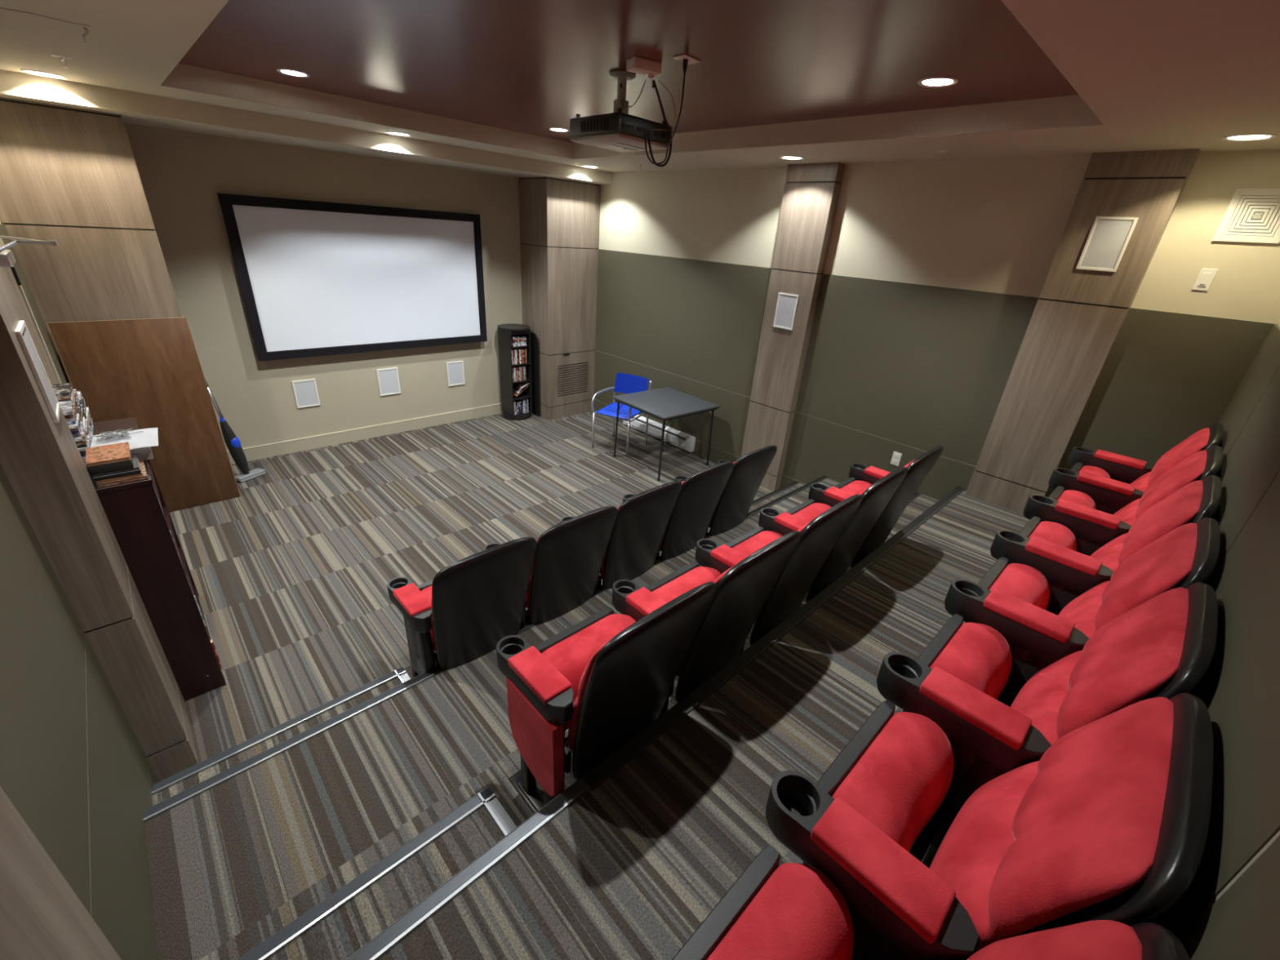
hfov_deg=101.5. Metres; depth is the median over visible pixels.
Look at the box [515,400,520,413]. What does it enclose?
case
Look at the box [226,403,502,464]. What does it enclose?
baseboard
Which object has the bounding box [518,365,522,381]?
case
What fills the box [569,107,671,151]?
projector
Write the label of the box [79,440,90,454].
case
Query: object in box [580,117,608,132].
grille
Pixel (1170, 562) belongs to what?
cushion
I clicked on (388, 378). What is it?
wall speaker
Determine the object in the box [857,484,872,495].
cushion
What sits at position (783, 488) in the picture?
trim
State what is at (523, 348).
case
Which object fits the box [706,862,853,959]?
seat cushion
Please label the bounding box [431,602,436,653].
cushion
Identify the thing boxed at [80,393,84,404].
case
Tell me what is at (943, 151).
sprinkler
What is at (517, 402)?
case
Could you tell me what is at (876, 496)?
seat
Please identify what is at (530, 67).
ceiling
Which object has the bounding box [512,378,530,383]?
shelf
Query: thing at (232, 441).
stick vacuum
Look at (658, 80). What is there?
cable
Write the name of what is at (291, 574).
floor
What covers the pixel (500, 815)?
trim
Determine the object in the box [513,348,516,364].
case
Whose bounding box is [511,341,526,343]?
case
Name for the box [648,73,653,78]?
socket
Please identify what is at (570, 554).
seat
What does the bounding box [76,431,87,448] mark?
case
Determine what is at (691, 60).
outlet
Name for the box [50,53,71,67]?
sprinkler
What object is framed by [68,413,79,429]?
case
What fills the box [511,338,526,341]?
case
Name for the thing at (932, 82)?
recessed light
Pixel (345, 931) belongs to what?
floor
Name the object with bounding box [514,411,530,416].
shelf
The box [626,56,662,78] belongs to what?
junction box
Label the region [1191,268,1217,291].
thermostat
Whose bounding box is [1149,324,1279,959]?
wall
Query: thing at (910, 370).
wall
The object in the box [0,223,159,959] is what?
wall
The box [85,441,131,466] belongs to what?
picture book
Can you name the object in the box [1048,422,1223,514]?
seat
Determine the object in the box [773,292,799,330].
wall speaker
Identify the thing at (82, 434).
case
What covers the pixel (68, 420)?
case
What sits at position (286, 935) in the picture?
trim
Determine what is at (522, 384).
case
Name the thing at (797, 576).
cushion
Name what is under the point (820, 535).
seat
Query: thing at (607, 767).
trim
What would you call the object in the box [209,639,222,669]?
case
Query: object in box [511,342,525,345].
case
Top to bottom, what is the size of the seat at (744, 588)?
1.037 m
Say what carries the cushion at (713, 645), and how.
on the seat at (744, 588)
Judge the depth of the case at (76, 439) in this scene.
2.30 m
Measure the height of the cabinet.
1.240 m
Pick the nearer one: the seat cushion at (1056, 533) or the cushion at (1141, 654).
the cushion at (1141, 654)
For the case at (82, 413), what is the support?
on the case
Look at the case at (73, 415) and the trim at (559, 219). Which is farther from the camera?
the trim at (559, 219)
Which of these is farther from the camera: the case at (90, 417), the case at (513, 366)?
the case at (513, 366)
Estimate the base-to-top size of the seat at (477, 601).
1.037 m
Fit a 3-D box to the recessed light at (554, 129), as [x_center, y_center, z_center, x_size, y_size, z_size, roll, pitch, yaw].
[-0.695,-3.050,4.494,0.178,0.078,0.178,-19,34,-40]
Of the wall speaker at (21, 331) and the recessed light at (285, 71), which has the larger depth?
the recessed light at (285, 71)
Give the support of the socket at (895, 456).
attached to the wall outlet at (896, 456)
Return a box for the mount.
[608,70,635,114]
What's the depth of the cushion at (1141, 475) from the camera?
2.65 m
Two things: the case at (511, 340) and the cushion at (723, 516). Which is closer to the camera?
the cushion at (723, 516)
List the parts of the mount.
ceiling plate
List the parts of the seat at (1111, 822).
leg, armrest, backrest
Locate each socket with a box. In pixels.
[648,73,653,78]
[893,453,898,463]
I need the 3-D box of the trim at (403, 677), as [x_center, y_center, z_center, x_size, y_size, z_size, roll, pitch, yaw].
[-1.207,1.076,2.732,0.051,0.038,0.267,-19,34,-40]
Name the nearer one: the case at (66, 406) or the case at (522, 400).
the case at (66, 406)
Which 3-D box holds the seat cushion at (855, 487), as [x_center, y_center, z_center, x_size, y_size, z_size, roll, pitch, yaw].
[1.362,0.228,3.413,0.476,0.363,0.172,-19,34,-40]
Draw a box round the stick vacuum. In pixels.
[204,378,266,482]
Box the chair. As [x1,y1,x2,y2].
[591,373,651,457]
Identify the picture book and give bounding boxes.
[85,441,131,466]
[95,458,143,484]
[97,460,147,487]
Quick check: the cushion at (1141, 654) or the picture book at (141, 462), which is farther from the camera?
the picture book at (141, 462)
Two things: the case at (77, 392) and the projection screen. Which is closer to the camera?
the case at (77, 392)
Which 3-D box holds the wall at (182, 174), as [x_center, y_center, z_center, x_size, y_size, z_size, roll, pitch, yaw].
[-2.837,-2.033,5.696,5.287,3.410,0.120,-19,34,-40]
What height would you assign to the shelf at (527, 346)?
0.014 m
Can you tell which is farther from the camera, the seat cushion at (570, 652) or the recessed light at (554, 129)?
the recessed light at (554, 129)
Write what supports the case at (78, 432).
on the case at (82, 434)
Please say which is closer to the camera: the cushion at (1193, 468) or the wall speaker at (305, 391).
the cushion at (1193, 468)
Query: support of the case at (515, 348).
on the rack
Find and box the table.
[612,386,719,480]
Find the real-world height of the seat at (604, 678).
1.037 m
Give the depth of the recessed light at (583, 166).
5.79 m
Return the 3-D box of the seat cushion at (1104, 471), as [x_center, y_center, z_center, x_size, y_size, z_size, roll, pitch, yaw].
[2.547,0.141,3.008,0.476,0.363,0.172,-19,34,-40]
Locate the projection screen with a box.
[217,192,487,361]
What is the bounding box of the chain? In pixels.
[627,80,645,107]
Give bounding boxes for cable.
[646,80,671,167]
[653,80,676,130]
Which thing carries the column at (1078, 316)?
attached to the wall at (910, 370)
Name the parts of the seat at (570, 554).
armrest, leg, backrest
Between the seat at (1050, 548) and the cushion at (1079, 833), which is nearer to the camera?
the cushion at (1079, 833)
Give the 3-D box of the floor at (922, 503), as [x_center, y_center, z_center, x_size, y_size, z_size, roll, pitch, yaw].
[2.102,0.364,4.145,1.097,0.165,0.284,-19,34,-40]
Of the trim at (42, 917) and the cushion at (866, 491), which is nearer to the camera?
the trim at (42, 917)
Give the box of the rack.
[497,323,540,420]
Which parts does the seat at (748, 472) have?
armrest, armrest, backrest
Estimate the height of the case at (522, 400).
0.190 m
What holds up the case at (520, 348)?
on the rack
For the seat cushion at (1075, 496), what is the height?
0.363 m
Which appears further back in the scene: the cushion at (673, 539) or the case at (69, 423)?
the cushion at (673, 539)
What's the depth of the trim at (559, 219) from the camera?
6.56 m
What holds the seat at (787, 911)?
on the floor at (633, 867)
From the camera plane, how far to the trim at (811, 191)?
4.83 m
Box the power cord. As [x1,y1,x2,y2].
[644,58,688,164]
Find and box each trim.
[0,69,612,184]
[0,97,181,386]
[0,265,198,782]
[0,786,121,959]
[142,671,434,822]
[151,666,406,795]
[236,786,495,959]
[346,777,591,959]
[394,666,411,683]
[477,786,517,836]
[518,176,600,420]
[582,486,964,791]
[741,162,845,491]
[751,480,799,506]
[909,492,921,502]
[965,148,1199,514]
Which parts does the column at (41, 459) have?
panel, panel, panel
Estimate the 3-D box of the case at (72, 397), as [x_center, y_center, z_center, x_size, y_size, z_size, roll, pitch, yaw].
[-2.704,-0.379,2.404,0.135,0.015,0.188,-19,34,-40]
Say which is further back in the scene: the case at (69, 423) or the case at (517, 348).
the case at (517, 348)
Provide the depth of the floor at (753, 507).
5.02 m
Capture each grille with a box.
[22,327,57,413]
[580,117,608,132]
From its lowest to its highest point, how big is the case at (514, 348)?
0.187 m
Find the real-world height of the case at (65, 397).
0.015 m
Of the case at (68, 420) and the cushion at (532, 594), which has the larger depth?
the cushion at (532, 594)
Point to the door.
(11, 274)
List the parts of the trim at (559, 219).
panel, panel, panel, panel, panel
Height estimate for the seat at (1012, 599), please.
1.037 m
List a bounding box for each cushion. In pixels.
[420,586,435,650]
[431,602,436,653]
[526,537,538,612]
[541,613,635,730]
[568,632,619,751]
[600,505,620,577]
[651,566,720,602]
[659,481,683,551]
[676,564,736,676]
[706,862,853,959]
[708,462,734,527]
[731,530,782,556]
[755,517,815,621]
[792,502,831,521]
[831,711,954,852]
[840,480,871,494]
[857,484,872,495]
[928,697,1173,952]
[929,622,1012,699]
[967,920,1142,959]
[989,563,1049,610]
[1010,587,1188,745]
[1028,521,1076,551]
[1057,489,1096,509]
[1057,523,1197,638]
[1078,466,1110,478]
[1089,480,1202,571]
[1112,449,1206,525]
[1130,427,1209,492]
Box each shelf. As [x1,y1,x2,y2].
[511,344,529,348]
[511,361,529,366]
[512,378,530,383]
[513,392,530,399]
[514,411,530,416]
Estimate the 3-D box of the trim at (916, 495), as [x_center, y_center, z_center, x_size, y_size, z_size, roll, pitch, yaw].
[2.020,0.259,4.186,1.084,0.038,0.051,-19,34,-40]
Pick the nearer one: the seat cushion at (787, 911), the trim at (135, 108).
the seat cushion at (787, 911)
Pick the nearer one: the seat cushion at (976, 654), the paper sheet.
the seat cushion at (976, 654)
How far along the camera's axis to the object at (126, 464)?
2.23 m
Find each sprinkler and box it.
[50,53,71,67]
[937,149,950,159]
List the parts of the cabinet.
shelf, shelf, panel, shelf, shelf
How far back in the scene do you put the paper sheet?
2.46 m
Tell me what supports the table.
on the floor at (291, 574)
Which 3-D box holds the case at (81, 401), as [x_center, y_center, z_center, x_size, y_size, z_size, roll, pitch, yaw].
[-2.844,-0.354,2.580,0.135,0.015,0.188,-19,34,-40]
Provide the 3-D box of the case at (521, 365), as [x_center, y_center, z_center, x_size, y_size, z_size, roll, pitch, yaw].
[-1.562,-1.421,6.893,0.022,0.185,0.135,-19,34,-40]
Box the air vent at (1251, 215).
[1212,188,1279,243]
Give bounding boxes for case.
[51,382,71,397]
[57,386,72,400]
[57,391,73,402]
[58,400,73,415]
[64,403,75,418]
[65,415,75,422]
[66,421,75,425]
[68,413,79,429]
[70,422,79,431]
[71,419,80,435]
[72,422,84,438]
[73,392,76,405]
[73,436,82,441]
[75,428,87,444]
[76,391,80,399]
[76,404,80,418]
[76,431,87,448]
[77,435,90,451]
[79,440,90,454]
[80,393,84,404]
[80,400,83,412]
[80,410,83,422]
[82,405,86,418]
[82,416,85,429]
[85,419,88,433]
[88,412,91,424]
[130,446,153,461]
[193,595,205,626]
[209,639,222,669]
[511,334,525,338]
[511,337,526,339]
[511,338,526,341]
[511,340,525,342]
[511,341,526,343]
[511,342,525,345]
[511,348,515,364]
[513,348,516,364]
[513,365,518,381]
[513,400,519,414]
[514,348,518,364]
[515,347,519,364]
[515,381,529,388]
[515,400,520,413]
[516,365,520,381]
[517,347,522,363]
[517,400,522,413]
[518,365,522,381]
[518,399,524,413]
[519,349,520,363]
[520,347,524,363]
[520,364,524,380]
[523,347,526,363]
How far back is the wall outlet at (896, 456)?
4.59 m
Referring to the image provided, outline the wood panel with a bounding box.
[46,316,240,511]
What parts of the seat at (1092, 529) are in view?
armrest, leg, backrest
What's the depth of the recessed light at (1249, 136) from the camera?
2.58 m
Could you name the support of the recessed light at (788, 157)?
in the ceiling at (1146, 75)
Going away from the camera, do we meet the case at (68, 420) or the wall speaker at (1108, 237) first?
the case at (68, 420)
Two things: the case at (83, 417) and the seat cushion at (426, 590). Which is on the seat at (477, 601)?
the seat cushion at (426, 590)
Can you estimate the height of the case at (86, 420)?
0.015 m
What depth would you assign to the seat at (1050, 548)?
1.99 m
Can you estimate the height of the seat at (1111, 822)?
1.037 m
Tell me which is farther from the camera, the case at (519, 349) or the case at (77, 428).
the case at (519, 349)
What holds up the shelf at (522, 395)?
attached to the rack
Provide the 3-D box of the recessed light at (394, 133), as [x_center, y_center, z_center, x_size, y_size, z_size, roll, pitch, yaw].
[-2.046,-2.961,4.412,0.194,0.078,0.194,-19,34,-40]
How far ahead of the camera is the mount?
2.80 m
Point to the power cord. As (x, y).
(685, 61)
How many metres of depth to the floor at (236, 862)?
1.99 m
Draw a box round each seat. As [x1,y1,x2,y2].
[386,537,537,677]
[484,506,617,626]
[496,581,717,813]
[560,481,681,590]
[612,530,801,717]
[622,461,733,559]
[671,844,1189,959]
[674,444,777,535]
[695,493,862,655]
[758,466,907,608]
[764,693,1213,959]
[808,445,943,568]
[876,582,1217,867]
[944,517,1220,706]
[990,475,1222,615]
[1023,445,1222,555]
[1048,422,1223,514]
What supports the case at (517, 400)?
on the rack
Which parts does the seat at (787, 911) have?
backrest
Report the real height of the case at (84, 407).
0.015 m
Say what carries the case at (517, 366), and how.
on the rack
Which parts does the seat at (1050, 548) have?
armrest, leg, backrest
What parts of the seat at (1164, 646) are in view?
leg, armrest, backrest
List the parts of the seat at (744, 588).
armrest, leg, backrest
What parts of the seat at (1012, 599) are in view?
armrest, leg, backrest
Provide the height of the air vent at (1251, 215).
0.260 m
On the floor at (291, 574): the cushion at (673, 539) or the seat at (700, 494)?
the seat at (700, 494)
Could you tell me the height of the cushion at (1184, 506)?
0.634 m
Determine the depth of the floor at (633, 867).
1.78 m
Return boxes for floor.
[144,477,850,959]
[151,676,401,805]
[168,410,772,763]
[266,805,504,959]
[377,489,1029,959]
[748,482,804,511]
[884,494,937,542]
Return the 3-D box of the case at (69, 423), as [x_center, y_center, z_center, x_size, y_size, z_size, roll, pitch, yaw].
[-2.572,-0.264,2.289,0.135,0.015,0.188,-20,35,-41]
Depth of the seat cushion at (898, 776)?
1.21 m
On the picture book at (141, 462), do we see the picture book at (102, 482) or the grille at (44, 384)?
the picture book at (102, 482)
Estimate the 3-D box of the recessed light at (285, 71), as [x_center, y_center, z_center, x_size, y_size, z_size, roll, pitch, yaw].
[-2.155,-2.566,3.242,0.178,0.078,0.178,-19,34,-40]
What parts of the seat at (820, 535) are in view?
armrest, leg, backrest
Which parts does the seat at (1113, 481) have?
armrest, leg, armrest, leg, backrest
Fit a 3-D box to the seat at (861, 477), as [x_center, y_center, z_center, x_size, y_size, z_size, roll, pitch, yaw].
[1.432,0.218,3.329,0.644,1.037,0.535,-19,34,-40]
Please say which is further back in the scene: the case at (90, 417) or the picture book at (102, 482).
the case at (90, 417)
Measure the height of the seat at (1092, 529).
1.037 m
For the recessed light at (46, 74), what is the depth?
3.15 m
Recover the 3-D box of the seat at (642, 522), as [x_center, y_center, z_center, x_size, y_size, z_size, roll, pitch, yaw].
[-0.142,0.436,3.396,0.581,1.037,0.541,-19,34,-40]
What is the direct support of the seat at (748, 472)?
on the floor at (291, 574)
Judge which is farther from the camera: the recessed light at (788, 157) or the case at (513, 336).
the case at (513, 336)
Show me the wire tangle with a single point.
(109, 436)
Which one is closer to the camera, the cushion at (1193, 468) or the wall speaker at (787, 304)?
the cushion at (1193, 468)
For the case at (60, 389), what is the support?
on the case at (65, 397)
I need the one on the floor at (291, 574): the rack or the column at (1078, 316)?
the rack
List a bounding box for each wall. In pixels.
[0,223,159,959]
[124,123,522,451]
[593,149,1279,500]
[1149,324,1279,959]
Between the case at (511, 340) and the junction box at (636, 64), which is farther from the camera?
the case at (511, 340)
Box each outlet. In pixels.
[672,54,701,64]
[890,451,902,466]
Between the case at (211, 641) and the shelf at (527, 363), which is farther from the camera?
the shelf at (527, 363)
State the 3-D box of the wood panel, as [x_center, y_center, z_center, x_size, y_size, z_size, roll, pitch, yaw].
[-3.878,-0.485,4.185,0.762,1.526,0.228,-19,34,-40]
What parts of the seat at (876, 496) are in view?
armrest, backrest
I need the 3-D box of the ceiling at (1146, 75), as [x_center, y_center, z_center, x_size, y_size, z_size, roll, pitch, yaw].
[-0.464,-2.194,2.963,5.287,0.142,6.744,-19,34,-40]
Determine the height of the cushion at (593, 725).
0.634 m
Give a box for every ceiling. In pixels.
[0,0,1279,172]
[178,0,1078,142]
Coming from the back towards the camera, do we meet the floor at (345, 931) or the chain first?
the chain
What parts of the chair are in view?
leg, armrest, leg, seat, seat frame, leg, armrest, backrest, leg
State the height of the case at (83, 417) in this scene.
0.015 m
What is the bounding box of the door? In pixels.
[0,238,62,384]
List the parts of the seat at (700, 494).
armrest, backrest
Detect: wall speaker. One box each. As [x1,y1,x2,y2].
[14,320,60,423]
[291,378,319,408]
[376,367,400,395]
[446,360,465,386]
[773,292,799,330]
[1075,216,1138,271]
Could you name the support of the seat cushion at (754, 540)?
on the seat at (820, 535)
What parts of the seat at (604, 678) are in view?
panel, armrest, leg, backrest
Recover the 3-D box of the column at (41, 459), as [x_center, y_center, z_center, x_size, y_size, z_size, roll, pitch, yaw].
[-2.168,-0.085,1.895,0.150,2.990,0.473,-19,34,-40]
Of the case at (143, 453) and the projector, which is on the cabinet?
the case at (143, 453)
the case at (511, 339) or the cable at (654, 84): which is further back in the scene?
the case at (511, 339)
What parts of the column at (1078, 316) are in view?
panel, panel, panel, panel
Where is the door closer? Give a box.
[0,235,58,267]
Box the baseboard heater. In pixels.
[622,414,695,452]
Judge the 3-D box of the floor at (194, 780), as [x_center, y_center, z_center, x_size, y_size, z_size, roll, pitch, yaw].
[-1.568,1.267,2.440,1.040,0.165,0.277,-19,34,-40]
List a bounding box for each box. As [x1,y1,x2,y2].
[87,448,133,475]
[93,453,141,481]
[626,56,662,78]
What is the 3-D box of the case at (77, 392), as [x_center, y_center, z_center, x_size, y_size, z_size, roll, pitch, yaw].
[-2.982,-0.420,2.699,0.135,0.015,0.188,-19,34,-40]
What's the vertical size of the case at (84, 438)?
0.015 m
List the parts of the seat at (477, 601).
armrest, leg, backrest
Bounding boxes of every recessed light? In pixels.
[19,69,66,79]
[276,68,310,77]
[385,131,410,136]
[548,127,569,132]
[580,164,598,168]
[779,155,804,159]
[917,76,958,87]
[1221,133,1277,141]
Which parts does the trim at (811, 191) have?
panel, panel, panel, panel, panel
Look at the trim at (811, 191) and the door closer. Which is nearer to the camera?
the door closer
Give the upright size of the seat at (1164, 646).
1.037 m
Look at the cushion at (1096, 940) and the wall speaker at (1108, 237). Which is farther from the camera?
the wall speaker at (1108, 237)
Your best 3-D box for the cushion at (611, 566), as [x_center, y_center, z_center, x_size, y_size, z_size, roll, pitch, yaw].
[-0.024,0.322,3.261,0.498,0.634,0.213,-19,34,-40]
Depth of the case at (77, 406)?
2.48 m
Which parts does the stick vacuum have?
cord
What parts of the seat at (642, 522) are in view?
armrest, leg, backrest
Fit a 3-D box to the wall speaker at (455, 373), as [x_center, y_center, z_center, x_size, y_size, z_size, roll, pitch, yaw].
[-2.307,-1.334,6.551,0.218,0.300,0.012,-19,34,-40]
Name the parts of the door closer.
closer arm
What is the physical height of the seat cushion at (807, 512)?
0.363 m
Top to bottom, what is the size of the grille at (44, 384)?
0.280 m
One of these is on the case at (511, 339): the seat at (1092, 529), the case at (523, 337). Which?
the case at (523, 337)
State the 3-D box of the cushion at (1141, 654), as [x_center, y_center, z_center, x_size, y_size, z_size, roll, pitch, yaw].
[1.143,0.569,1.375,0.498,0.634,0.213,-19,34,-40]
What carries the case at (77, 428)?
on the case at (78, 432)
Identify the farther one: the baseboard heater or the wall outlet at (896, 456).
the baseboard heater
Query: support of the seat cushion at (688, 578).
on the seat at (744, 588)
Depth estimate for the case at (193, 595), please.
2.66 m
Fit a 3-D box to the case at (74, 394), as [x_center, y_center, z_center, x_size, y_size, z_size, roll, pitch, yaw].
[-2.698,-0.365,2.411,0.135,0.015,0.188,-20,34,-41]
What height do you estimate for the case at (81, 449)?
0.015 m
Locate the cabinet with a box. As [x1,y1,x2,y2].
[86,417,226,701]
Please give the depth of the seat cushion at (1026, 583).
1.93 m
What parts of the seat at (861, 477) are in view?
armrest, armrest, backrest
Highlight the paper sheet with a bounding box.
[89,427,158,448]
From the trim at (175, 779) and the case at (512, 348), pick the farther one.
the case at (512, 348)
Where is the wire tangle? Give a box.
[95,428,142,440]
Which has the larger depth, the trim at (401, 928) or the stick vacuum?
the stick vacuum

